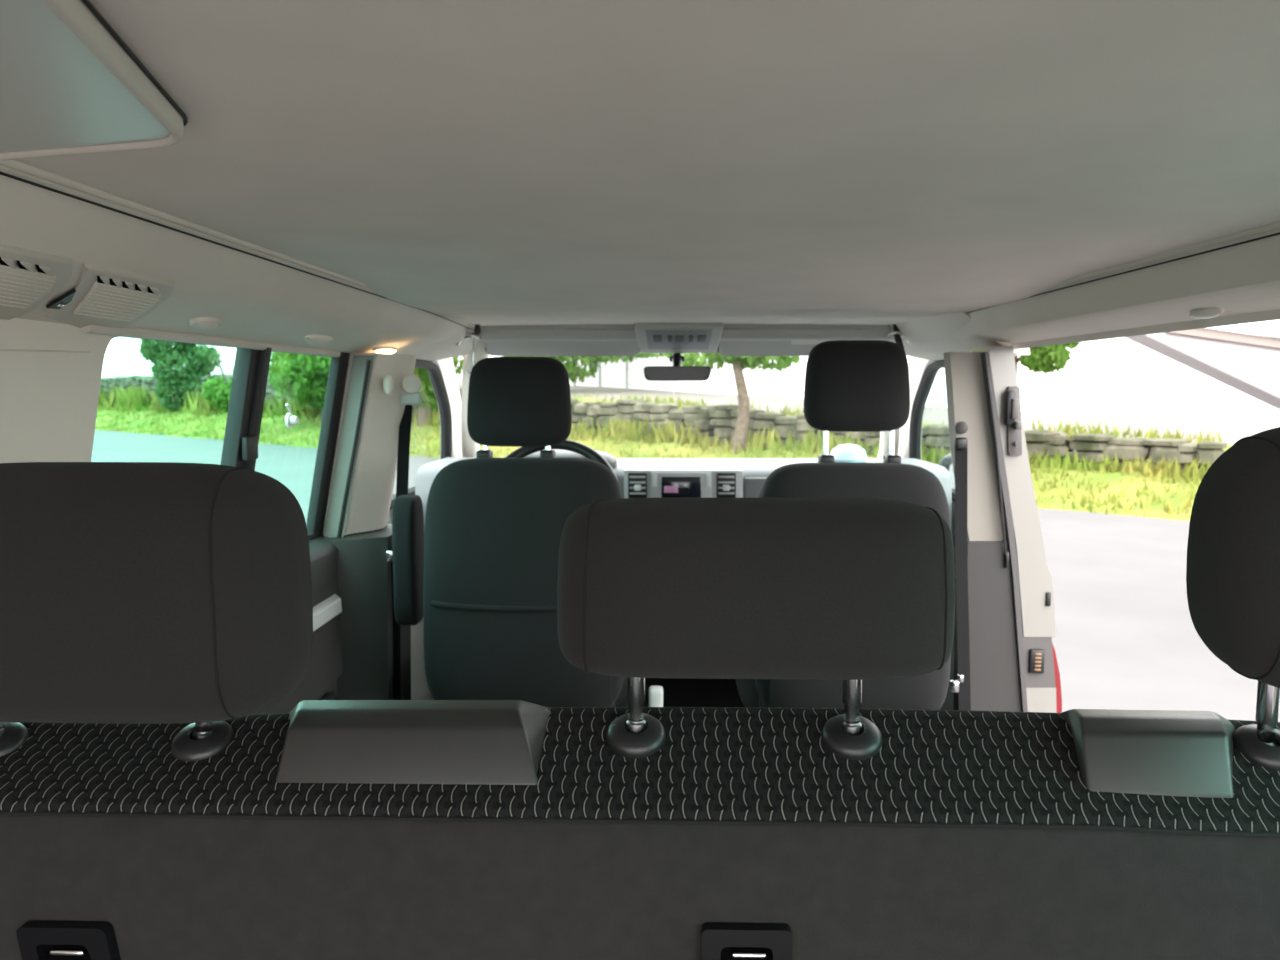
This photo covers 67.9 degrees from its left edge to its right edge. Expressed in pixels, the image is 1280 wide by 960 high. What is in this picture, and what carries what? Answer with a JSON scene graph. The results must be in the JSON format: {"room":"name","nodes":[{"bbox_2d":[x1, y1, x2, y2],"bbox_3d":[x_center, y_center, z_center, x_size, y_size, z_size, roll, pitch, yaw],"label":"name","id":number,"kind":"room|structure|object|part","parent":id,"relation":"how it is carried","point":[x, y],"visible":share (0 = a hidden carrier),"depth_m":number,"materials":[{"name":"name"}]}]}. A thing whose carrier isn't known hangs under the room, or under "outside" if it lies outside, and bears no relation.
{"room":"vehicle interior","nodes":[
{"label":"vehicle interior","id":0,"kind":"room"},
{"bbox_2d":[0,318,114,462],"bbox_3d":[-0.788,-0.002,0.916,0.164,0.670,3.020,0,5,2],"label":"trim panel","id":1,"kind":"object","parent":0,"point":[49,400],"depth_m":1.24,"materials":[{"name":"beige plastic"}]},
{"bbox_2d":[0,244,72,319],"bbox_3d":[-0.693,-0.217,0.989,0.157,0.080,0.297,0,5,2],"label":"air vent","id":2,"kind":"object","parent":1,"relation":"attached to","point":[29,279],"visible":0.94,"depth_m":1.02,"materials":[{"name":"beige plastic"}]},
{"bbox_2d":[0,349,90,352],"bbox_3d":[-0.772,-0.128,0.813,0.002,0.012,1.000,0,5,2],"label":"trim","id":3,"kind":"structure","parent":1,"relation":"attached to","point":[0,349],"depth_m":1.21,"materials":[{"name":"beige plastic"}]},
{"bbox_2d":[44,263,174,327],"bbox_3d":[-0.687,-0.237,1.203,0.157,0.080,0.297,0,5,2],"label":"air vent","id":4,"kind":"object","parent":1,"relation":"attached to","point":[103,296],"visible":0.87,"depth_m":1.19,"materials":[{"name":"beige plastic"}]},
{"bbox_2d":[188,317,221,328],"bbox_3d":[-0.685,-0.251,1.495,0.036,0.027,0.085,0,5,2],"label":"reading lamp","id":5,"kind":"object","parent":1,"relation":"attached to","point":[200,322],"visible":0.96,"depth_m":1.48,"materials":[{"name":"white plastic"}]},
{"bbox_2d":[80,325,340,356],"bbox_3d":[-0.734,-0.253,1.770,0.016,0.016,0.987,0,5,2],"label":"trim","id":6,"kind":"structure","parent":1,"relation":"attached to","point":[92,329],"depth_m":1.57,"materials":[{"name":"beige plastic"}]},
{"bbox_2d":[114,336,349,539],"bbox_3d":[-0.788,-0.035,1.864,0.127,0.466,1.016,0,5,2],"label":"window","id":7,"kind":"structure","parent":1,"relation":"in","point":[251,366],"depth_m":1.86,"materials":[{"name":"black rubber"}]},
{"bbox_2d":[0,159,474,352],"bbox_3d":[-0.671,-0.281,1.187,0.233,0.166,3.620,0,5,2],"label":"trim","id":8,"kind":"structure","parent":1,"relation":"attached to","point":[255,299],"depth_m":1.36,"materials":[{"name":"grey plastic"}]},
{"bbox_2d":[251,576,342,714],"bbox_3d":[-0.759,0.548,1.465,0.036,0.470,1.770,0,5,2],"label":"side armrest","id":9,"kind":"object","parent":1,"relation":"attached to","point":[325,663],"visible":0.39,"depth_m":2.21,"materials":[{"name":"grey plastic"}]},
{"bbox_2d":[303,335,332,343],"bbox_3d":[-0.673,-0.297,1.984,0.036,0.027,0.146,0,5,2],"label":"reading lamp","id":10,"kind":"object","parent":1,"relation":"attached to","point":[313,339],"visible":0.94,"depth_m":1.96,"materials":[{"name":"white plastic"}]},
{"bbox_2d":[309,534,337,699],"bbox_3d":[-0.819,0.684,0.962,0.085,0.835,2.980,0,5,2],"label":"trim","id":11,"kind":"structure","parent":1,"relation":"attached to","point":[323,554],"depth_m":2.25,"materials":[{"name":"grey plastic"}]},
{"bbox_2d":[337,360,370,537],"bbox_3d":[-0.708,-0.057,2.338,0.104,0.476,0.009,0,5,2],"label":"trim","id":12,"kind":"structure","parent":1,"relation":"attached to","point":[368,361],"depth_m":2.33,"materials":[{"name":"grey plastic"}]},
{"bbox_2d":[323,524,410,699],"bbox_3d":[-0.729,0.543,2.499,0.200,0.822,0.290,0,5,2],"label":"trim","id":13,"kind":"structure","parent":1,"relation":"attached to","point":[364,579],"depth_m":2.37,"materials":[{"name":"grey plastic"}]},
{"bbox_2d":[323,353,415,537],"bbox_3d":[-0.695,-0.097,2.469,0.219,0.453,0.225,0,5,2],"label":"trim","id":14,"kind":"structure","parent":1,"relation":"attached to","point":[376,464],"depth_m":2.41,"materials":[{"name":"grey plastic"}]},
{"bbox_2d":[373,346,396,353],"bbox_3d":[-0.667,-0.343,2.482,0.039,0.027,0.183,0,5,2],"label":"reading lamp","id":15,"kind":"object","parent":1,"relation":"attached to","point":[382,349],"visible":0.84,"depth_m":2.44,"materials":[{"name":"beige plastic"}]},
{"bbox_2d":[383,375,393,394],"bbox_3d":[-0.629,-0.237,2.375,0.026,0.048,0.032,0,5,2],"label":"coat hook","id":16,"kind":"object","parent":1,"relation":"attached to","point":[388,383],"visible":1,"depth_m":2.36,"materials":[{"name":"white plastic"}]},
{"bbox_2d":[386,374,420,699],"bbox_3d":[-0.607,0.175,2.440,0.070,0.891,0.156,2,6,18],"label":"belt","id":17,"kind":"object","parent":1,"relation":"hanging from","point":[410,384],"visible":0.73,"depth_m":2.46,"materials":[{"name":"black fabric webbing"},{"name":"beige plastic"}]},
{"bbox_2d":[365,330,478,360],"bbox_3d":[-0.615,-0.431,2.739,0.240,0.165,0.660,0,5,2],"label":"trim","id":18,"kind":"structure","parent":1,"relation":"attached to","point":[447,348],"depth_m":2.85,"materials":[{"name":"grey plastic"}]},
{"bbox_2d":[387,357,461,699],"bbox_3d":[-0.728,0.202,3.290,0.151,1.470,1.430,0,5,2],"label":"door","id":19,"kind":"structure","parent":1,"relation":"in","point":[419,686],"depth_m":3.32,"materials":[{"name":"grey plastic"}]},
{"bbox_2d":[390,359,451,509],"bbox_3d":[-0.731,-0.166,3.105,0.124,0.481,1.096,0,5,2],"label":"window","id":20,"kind":"structure","parent":19,"relation":"attached to","point":[433,368],"depth_m":3.36,"materials":[{"name":"black rubber"}]},
{"bbox_2d":[456,324,480,373],"bbox_3d":[-0.525,-0.404,2.890,0.084,0.160,0.020,0,5,2],"label":"handle","id":21,"kind":"object","parent":1,"relation":"attached to","point":[476,335],"visible":0.81,"depth_m":2.88,"materials":[{"name":"black plastic"}]},
{"bbox_3d":[-0.525,-0.429,2.888,0.084,0.042,0.017,0,5,2],"label":"arm","id":22,"kind":"part","parent":21,"relation":"part of","materials":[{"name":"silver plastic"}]},
{"bbox_2d":[13,0,1279,325],"bbox_3d":[0.114,-0.318,1.147,1.334,0.039,3.590,0,5,2],"label":"ceiling","id":23,"kind":"structure","parent":0,"point":[481,162],"depth_m":0.80,"materials":[{"name":"fabric"}]},
{"bbox_2d":[0,0,187,159],"bbox_3d":[-0.349,-0.228,0.320,0.446,0.020,0.956,0,5,2],"label":"roof panel","id":24,"kind":"object","parent":23,"relation":"attached to","point":[70,84],"visible":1,"depth_m":0.61,"materials":[{"name":"beige plastic"}]},
{"bbox_2d":[486,328,638,355],"bbox_3d":[-0.247,-0.436,2.990,0.491,0.089,0.111,0,5,2],"label":"sun visor","id":25,"kind":"object","parent":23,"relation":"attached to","point":[494,348],"visible":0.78,"depth_m":3.00,"materials":[{"name":"grey plastic"}]},
{"bbox_2d":[627,678,743,706],"bbox_3d":[0.096,1.052,1.807,1.860,0.040,4.600,0,5,2],"label":"floor","id":26,"kind":"structure","parent":0,"point":[677,692],"depth_m":3.77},
{"bbox_2d":[392,357,627,706],"bbox_3d":[-0.306,0.316,2.500,0.584,1.264,0.647,0,5,2],"label":"seat","id":27,"kind":"object","parent":26,"relation":"on","point":[481,572],"visible":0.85,"depth_m":2.20,"materials":[{"name":"fabric"}]},
{"bbox_3d":[-0.570,0.197,2.346,0.060,0.320,0.120,0,5,2],"label":"armrest","id":28,"kind":"part","parent":27,"relation":"part of","materials":[{"name":"fabric"}]},
{"bbox_3d":[-0.273,0.253,2.278,0.484,0.610,0.184,0,5,2],"label":"backrest","id":29,"kind":"part","parent":27,"relation":"part of","materials":[{"name":"fabric"}]},
{"bbox_2d":[615,677,627,706],"bbox_3d":[-0.266,0.507,2.568,0.500,0.170,0.540,0,5,2],"label":"seat cushion","id":30,"kind":"object","parent":27,"relation":"on","point":[621,701],"depth_m":2.37,"materials":[{"name":"fabric"}]},
{"bbox_2d":[649,686,662,706],"bbox_3d":[0.039,0.620,2.319,0.035,0.230,0.050,0,5,2],"label":"stalk","id":31,"kind":"object","parent":27,"relation":"attached to","point":[655,692],"visible":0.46,"depth_m":2.29,"materials":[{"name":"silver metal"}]},
{"bbox_2d":[0,427,1279,959],"bbox_3d":[0.077,0.507,1.060,1.600,1.167,0.703,0,5,2],"label":"bench","id":32,"kind":"object","parent":26,"relation":"on","point":[148,610],"visible":1,"depth_m":0.71,"materials":[{"name":"fabric"}]},
{"bbox_3d":[-0.532,0.192,0.784,0.015,0.058,0.015,0,5,2],"label":"post","id":33,"kind":"part","parent":32,"relation":"part of","materials":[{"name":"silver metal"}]},
{"bbox_3d":[-0.424,0.369,0.714,0.078,0.075,0.014,0,5,2],"label":"release handle","id":34,"kind":"part","parent":32,"relation":"part of","materials":[{"name":"black plastic"}]},
{"bbox_3d":[-0.428,0.353,0.712,0.027,0.005,0.008,0,5,2],"label":"lever","id":35,"kind":"part","parent":32,"relation":"part of","materials":[{"name":"silver metal"}]},
{"bbox_3d":[-0.358,0.192,0.779,0.015,0.058,0.015,0,5,2],"label":"post","id":36,"kind":"part","parent":32,"relation":"part of","materials":[{"name":"silver metal"}]},
{"bbox_3d":[-0.003,0.166,0.767,0.015,0.087,0.015,0,5,2],"label":"post","id":37,"kind":"part","parent":32,"relation":"part of","materials":[{"name":"silver metal"}]},
{"bbox_3d":[0.070,0.636,0.803,1.600,0.781,0.147,0,5,2],"label":"panel","id":38,"kind":"part","parent":32,"relation":"part of","materials":[{"name":"carpet"}]},
{"bbox_3d":[0.078,0.363,0.700,0.066,0.075,0.014,0,5,2],"label":"release handle","id":39,"kind":"part","parent":32,"relation":"part of","materials":[{"name":"black plastic"}]},
{"bbox_3d":[0.080,0.348,0.697,0.026,0.005,0.008,0,5,2],"label":"lever","id":40,"kind":"part","parent":32,"relation":"part of","materials":[{"name":"silver metal"}]},
{"bbox_3d":[0.170,0.167,0.762,0.015,0.087,0.015,0,5,2],"label":"post","id":41,"kind":"part","parent":32,"relation":"part of","materials":[{"name":"silver metal"}]},
{"bbox_3d":[0.498,0.180,0.754,0.015,0.086,0.015,0,5,2],"label":"post","id":42,"kind":"part","parent":32,"relation":"part of","materials":[{"name":"silver metal"}]},
{"bbox_2d":[735,340,950,709],"bbox_3d":[0.507,0.299,2.476,0.500,1.303,0.641,0,5,2],"label":"passenger seat","id":43,"kind":"object","parent":26,"relation":"on","point":[851,385],"visible":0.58,"depth_m":2.22,"materials":[{"name":"fabric"}]},
{"bbox_2d":[735,679,758,706],"bbox_3d":[0.508,0.509,2.547,0.500,0.170,0.540,0,5,2],"label":"seat cushion","id":44,"kind":"object","parent":43,"relation":"on","point":[747,689],"depth_m":2.37,"materials":[{"name":"fabric"}]},
{"bbox_3d":[0.453,-0.082,2.314,0.015,0.131,0.020,0,5,2],"label":"post","id":45,"kind":"part","parent":43,"relation":"part of","materials":[{"name":"silver metal"}]},
{"bbox_3d":[0.501,0.265,2.258,0.461,0.610,0.184,0,5,2],"label":"backrest","id":46,"kind":"part","parent":43,"relation":"part of","materials":[{"name":"fabric"}]},
{"bbox_3d":[0.612,-0.082,2.309,0.015,0.131,0.020,0,5,2],"label":"post","id":47,"kind":"part","parent":43,"relation":"part of","materials":[{"name":"silver metal"}]},
{"bbox_2d":[971,346,1061,712],"bbox_3d":[0.972,0.285,2.816,0.261,1.314,0.948,0,5,2],"label":"pillar","id":48,"kind":"structure","parent":0,"point":[1043,683],"depth_m":2.37,"materials":[{"name":"grey paint"}]},
{"bbox_2d":[897,356,954,709],"bbox_3d":[1.004,0.207,3.243,0.151,1.470,1.430,0,5,2],"label":"door","id":49,"kind":"structure","parent":48,"relation":"attached to","point":[916,366],"depth_m":3.37,"materials":[{"name":"grey plastic"}]},
{"bbox_2d":[909,360,954,501],"bbox_3d":[0.999,-0.161,3.058,0.124,0.481,1.096,0,5,2],"label":"seal","id":50,"kind":"structure","parent":49,"relation":"attached to","point":[932,367],"depth_m":3.35,"materials":[{"name":"black rubber"}]},
{"bbox_2d":[938,454,954,487],"bbox_3d":[1.169,0.036,3.437,0.250,0.274,0.124,0,5,2],"label":"mirror","id":51,"kind":"object","parent":49,"relation":"attached to","point":[946,461],"visible":0.07,"depth_m":3.39,"materials":[{"name":"black plastic"}]},
{"bbox_3d":[1.182,0.035,3.380,0.170,0.200,0.012,0,5,2],"label":"glass","id":52,"kind":"part","parent":51,"relation":"part of","materials":[{"name":"white mirror"}]},
{"bbox_2d":[944,352,1027,711],"bbox_3d":[0.876,0.246,2.404,0.236,1.129,0.115,0,5,2],"label":"door frame","id":53,"kind":"structure","parent":48,"relation":"attached to","point":[994,668],"depth_m":2.36,"materials":[{"name":"grey plastic"}]},
{"bbox_2d":[949,422,970,710],"bbox_3d":[0.800,0.255,2.344,0.068,0.797,0.060,0,5,2],"label":"belt","id":54,"kind":"object","parent":53,"relation":"attached to","point":[961,684],"visible":0.99,"depth_m":2.34,"materials":[{"name":"black fabric"}]},
{"bbox_3d":[0.920,-0.144,2.327,0.039,0.170,0.051,0,5,2],"label":"striker plate","id":55,"kind":"part","parent":48,"relation":"part of","materials":[{"name":"grey metal"}]},
{"bbox_3d":[1.010,0.451,2.464,0.091,0.161,0.128,0,5,2],"label":"plate","id":56,"kind":"part","parent":48,"relation":"part of","materials":[{"name":"grey plastic"}]},
{"bbox_3d":[0.157,0.423,3.976,1.700,0.950,0.040,0,5,2],"label":"wall","id":57,"kind":"structure","parent":0,"visible":0},
{"bbox_2d":[461,342,488,456],"bbox_3d":[-0.605,-0.169,3.499,0.117,0.776,0.926,-1,6,-13],"label":"trim","id":58,"kind":"structure","parent":57,"relation":"attached to","point":[469,448],"depth_m":3.35,"materials":[{"name":"grey plastic"}]},
{"bbox_2d":[415,449,951,533],"bbox_3d":[0.143,0.195,3.464,1.720,0.655,0.935,0,5,2],"label":"dashboard","id":59,"kind":"object","parent":57,"relation":"attached to","point":[637,477],"visible":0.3,"depth_m":3.03,"materials":[{"name":"grey plastic"}]},
{"bbox_2d":[504,449,616,468],"bbox_3d":[-0.265,-0.047,3.138,0.380,0.110,0.240,0,5,2],"label":"hood","id":60,"kind":"object","parent":59,"relation":"attached to","point":[610,458],"depth_m":3.06,"materials":[{"name":"plastic"}]},
{"bbox_2d":[505,440,618,482],"bbox_3d":[-0.260,0.055,2.814,0.406,0.346,0.252,0,5,2],"label":"steering wheel","id":61,"kind":"object","parent":59,"relation":"attached to","point":[591,454],"visible":0.12,"depth_m":2.87,"materials":[{"name":"black plastic"}]},
{"bbox_2d":[628,473,646,497],"bbox_3d":[-0.008,0.018,3.004,0.060,0.082,0.044,0,5,2],"label":"air vent","id":62,"kind":"object","parent":59,"relation":"attached to","point":[637,482],"depth_m":2.99,"materials":[{"name":"black plastic"}]},
{"bbox_2d":[717,473,735,497],"bbox_3d":[0.272,0.018,2.996,0.060,0.082,0.044,0,5,2],"label":"air vent","id":63,"kind":"object","parent":59,"relation":"attached to","point":[726,482],"depth_m":2.99,"materials":[{"name":"black plastic"}]},
{"bbox_3d":[0.420,0.075,3.026,0.176,0.165,0.030,0,5,2],"label":"glovebox lid","id":64,"kind":"part","parent":59,"relation":"part of","materials":[{"name":"grey plastic"}]},
{"bbox_2d":[831,444,866,462],"bbox_3d":[0.721,-0.095,3.288,0.130,0.060,0.130,0,5,2],"label":"case","id":65,"kind":"object","parent":59,"relation":"on","point":[846,453],"visible":0.9,"depth_m":3.24,"materials":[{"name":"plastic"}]},
{"bbox_2d":[878,428,899,457],"bbox_3d":[0.895,-0.165,3.459,0.117,0.776,0.926,2,6,17],"label":"trim","id":66,"kind":"structure","parent":57,"relation":"attached to","point":[884,435],"depth_m":3.63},
{"bbox_3d":[0.145,-0.247,3.485,1.660,0.448,0.881,0,5,2],"label":"window","id":67,"kind":"structure","parent":57,"relation":"in","visible":0},
{"bbox_2d":[643,353,710,380],"bbox_3d":[0.117,-0.359,3.003,0.210,0.091,0.118,0,5,2],"label":"mirror","id":68,"kind":"object","parent":67,"relation":"attached to","point":[676,372],"visible":1,"depth_m":2.95,"materials":[{"name":"black mirror"}]},
{"bbox_3d":[0.118,-0.371,3.014,0.050,0.069,0.094,0,5,2],"label":"stem","id":69,"kind":"part","parent":68,"relation":"part of","materials":[{"name":"black plastic"}]},
{"bbox_3d":[0.116,-0.330,2.948,0.196,0.037,0.002,0,5,2],"label":"glass","id":70,"kind":"part","parent":68,"relation":"part of","materials":[{"name":"black mirror"}]},
{"label":"outside","id":71,"kind":"structure","parent":0,"visible":0},
{"bbox_2d":[457,378,1276,444],"bbox_3d":[-2.479,-3.000,32.840,100.001,1.839,7.401,5,7,42],"label":"path","id":72,"kind":"structure","parent":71,"point":[1230,434],"depth_m":21.50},
{"bbox_2d":[502,352,684,383],"bbox_3d":[-2.146,-5.036,29.536,6.971,4.687,4.241,3,6,28],"label":"tree","id":73,"kind":"object","parent":72,"relation":"on","point":[574,371],"visible":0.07,"depth_m":29.36,"materials":[{"name":"green plant"}]},
{"bbox_2d":[574,353,773,399],"bbox_3d":[0.768,-3.492,29.791,8.230,2.058,0.080,5,7,42],"label":"wire fence","id":74,"kind":"object","parent":72,"relation":"on","point":[626,368],"visible":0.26,"depth_m":29.53,"materials":[{"name":"grey metal"}]},
{"bbox_3d":[-1.338,-3.802,31.708,0.074,1.700,0.074,-2,6,-21],"label":"post","id":75,"kind":"part","parent":74,"relation":"part of","materials":[{"name":"grey metal"}]},
{"bbox_3d":[-0.423,-3.668,30.875,0.074,1.700,0.074,2,6,24],"label":"post","id":76,"kind":"part","parent":74,"relation":"part of","materials":[{"name":"grey metal"}]},
{"bbox_3d":[2.444,-3.246,28.264,0.074,1.700,0.074,-2,6,-21],"label":"post","id":77,"kind":"part","parent":74,"relation":"part of","materials":[{"name":"grey"}]},
{"bbox_3d":[3.766,-3.051,27.061,0.074,1.700,0.074,-2,6,-21],"label":"post","id":78,"kind":"part","parent":74,"relation":"part of","materials":[{"name":"grey metal"}]},
{"bbox_2d":[101,327,1279,450],"bbox_3d":[0.105,-4.553,31.803,115.000,5.900,0.400,5,7,42],"label":"sky","id":79,"kind":"structure","parent":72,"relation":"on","point":[1121,377],"depth_m":22.17,"materials":[{"name":"white"}]},
{"bbox_3d":[0.084,-0.397,1.206,1.740,0.050,3.900,0,5,2],"label":"roof","id":80,"kind":"structure","parent":0,"visible":0},
{"bbox_2d":[473,324,893,341],"bbox_3d":[0.133,-0.489,3.005,1.340,0.100,0.160,0,5,2],"label":"trim","id":81,"kind":"structure","parent":80,"relation":"attached to","point":[872,332],"depth_m":2.93,"materials":[{"name":"grey plastic"}]},
{"bbox_2d":[634,323,723,352],"bbox_3d":[0.120,-0.456,2.943,0.270,0.120,0.145,0,5,2],"label":"console","id":82,"kind":"object","parent":81,"relation":"attached to","point":[651,337],"visible":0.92,"depth_m":2.91,"materials":[{"name":"grey plastic"}]},
{"bbox_2d":[653,335,661,341],"bbox_3d":[0.054,-0.436,2.921,0.028,0.022,0.031,0,5,2],"label":"switch","id":83,"kind":"object","parent":82,"relation":"attached to","point":[656,338],"depth_m":2.92,"materials":[{"name":"grey plastic"}]},
{"bbox_3d":[0.119,-0.433,2.930,0.204,0.059,0.095,0,5,2],"label":"switch panel","id":84,"kind":"part","parent":82,"relation":"part of","materials":[{"name":"grey plastic"}]},
{"bbox_2d":[675,335,683,341],"bbox_3d":[0.122,-0.436,2.920,0.026,0.022,0.031,0,5,2],"label":"switch","id":85,"kind":"object","parent":82,"relation":"attached to","point":[678,338],"depth_m":2.91,"materials":[{"name":"grey plastic"}]},
{"bbox_2d":[697,335,705,341],"bbox_3d":[0.190,-0.435,2.918,0.028,0.022,0.031,0,5,2],"label":"switch","id":86,"kind":"object","parent":82,"relation":"attached to","point":[700,338],"depth_m":2.91,"materials":[{"name":"grey plastic"}]},
{"bbox_2d":[719,328,865,355],"bbox_3d":[0.507,-0.434,2.970,0.525,0.089,0.111,0,5,2],"label":"sun visor","id":87,"kind":"object","parent":81,"relation":"attached to","point":[726,348],"visible":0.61,"depth_m":2.98,"materials":[{"name":"grey"}]},
{"bbox_2d":[954,221,1279,348],"bbox_3d":[0.859,-0.285,1.145,0.151,0.152,3.620,0,5,2],"label":"trim","id":88,"kind":"structure","parent":80,"relation":"attached to","point":[1243,280],"depth_m":1.55,"materials":[{"name":"grey plastic"}]},
{"bbox_2d":[889,312,1029,360],"bbox_3d":[0.865,-0.427,2.699,0.240,0.165,0.660,0,5,2],"label":"trim","id":89,"kind":"structure","parent":88,"relation":"attached to","point":[929,338],"depth_m":2.64,"materials":[{"name":"grey plastic"}]},
{"bbox_2d":[887,324,910,350],"bbox_3d":[0.780,-0.414,2.854,0.064,0.125,0.056,5,7,40],"label":"handle","id":90,"kind":"object","parent":89,"relation":"attached to","point":[896,333],"visible":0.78,"depth_m":2.84,"materials":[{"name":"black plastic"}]},
{"bbox_3d":[0.780,-0.427,2.850,0.077,0.039,0.017,0,5,2],"label":"hook arm","id":91,"kind":"part","parent":90,"relation":"part of","materials":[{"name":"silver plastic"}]},
{"bbox_2d":[1190,308,1224,318],"bbox_3d":[0.872,-0.259,1.459,0.024,0.023,0.085,0,5,2],"label":"reading lamp","id":92,"kind":"object","parent":88,"relation":"attached to","point":[1208,313],"visible":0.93,"depth_m":1.45,"materials":[{"name":"white plastic"}]},
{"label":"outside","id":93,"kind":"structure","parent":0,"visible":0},
{"bbox_2d":[95,372,1222,520],"bbox_3d":[-4.882,-1.162,25.943,78.001,0.967,3.717,5,7,42],"label":"lawn","id":94,"kind":"structure","parent":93,"point":[1114,478],"depth_m":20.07,"materials":[{"name":"green plant"}]},
{"bbox_2d":[139,339,222,411],"bbox_3d":[-19.862,-4.902,41.092,3.546,4.021,2.144,0,5,2],"label":"tree","id":95,"kind":"object","parent":94,"relation":"on","point":[167,357],"visible":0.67,"depth_m":40.56,"materials":[{"name":"green plant"}]},
{"bbox_3d":[-20.037,-4.011,41.196,1.438,2.226,1.246,0,5,2],"label":"stem","id":96,"kind":"part","parent":95,"relation":"part of","materials":[{"name":"green plant"}]},
{"bbox_2d":[201,358,233,409],"bbox_3d":[-16.165,-3.771,38.139,2.910,2.236,1.719,0,5,2],"label":"bush","id":97,"kind":"object","parent":94,"relation":"on","point":[215,388],"visible":0.44,"depth_m":37.73,"materials":[{"name":"green plant"}]},
{"bbox_3d":[-16.265,-3.776,38.140,1.438,2.226,1.246,0,5,2],"label":"stem","id":98,"kind":"part","parent":97,"relation":"part of","materials":[{"name":"white plant"}]},
{"bbox_2d":[268,351,329,419],"bbox_3d":[-10.730,-3.998,32.554,4.813,3.912,4.150,0,5,2],"label":"tree","id":99,"kind":"object","parent":94,"relation":"on","point":[304,377],"visible":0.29,"depth_m":31.48,"materials":[{"name":"green plant"}]},
{"bbox_2d":[322,355,463,426],"bbox_3d":[-7.068,-4.341,28.692,4.433,5.506,5.613,5,7,40],"label":"tree","id":100,"kind":"object","parent":94,"relation":"on","point":[428,398],"visible":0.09,"depth_m":28.33,"materials":[{"name":"green plant"}]},
{"bbox_2d":[100,374,1227,471],"bbox_3d":[-8.730,-2.606,31.831,56.476,2.221,0.731,5,7,42],"label":"stone wall","id":101,"kind":"structure","parent":94,"relation":"on","point":[721,419],"depth_m":20.52,"materials":[{"name":"grey stone"}]},
{"bbox_2d":[459,389,1232,450],"bbox_3d":[-5.425,-2.395,29.683,100.000,1.924,1.301,5,7,42],"label":"strip","id":102,"kind":"object","parent":101,"relation":"on","point":[579,399],"visible":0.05,"depth_m":23.63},
{"bbox_2d":[681,352,800,451],"bbox_3d":[2.158,-3.193,20.431,4.460,5.316,3.147,2,6,16],"label":"tree","id":103,"kind":"object","parent":94,"relation":"on","point":[739,363],"visible":0.14,"depth_m":20.51,"materials":[{"name":"green plant"}]},
{"bbox_2d":[1014,342,1079,374],"bbox_3d":[6.577,-2.420,16.632,2.690,4.634,3.961,2,6,19],"label":"tree","id":104,"kind":"object","parent":94,"relation":"on","point":[1045,359],"visible":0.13,"depth_m":15.95,"materials":[{"name":"green plant"}]},
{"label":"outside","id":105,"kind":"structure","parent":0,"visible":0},
{"bbox_2d":[91,430,1279,721],"bbox_3d":[0.322,0.938,10.131,160.000,0.300,110.000,0,5,2],"label":"road","id":106,"kind":"structure","parent":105,"point":[1127,638],"depth_m":7.97,"materials":[{"name":"grey asphalt"}]},
{"bbox_2d":[1125,319,1279,409],"bbox_3d":[4.762,-0.168,7.099,2.326,2.481,0.580,0,5,2],"label":"shed","id":107,"kind":"object","parent":106,"relation":"on","point":[1249,364],"visible":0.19,"depth_m":6.83,"materials":[{"name":"grey"}]}
]}

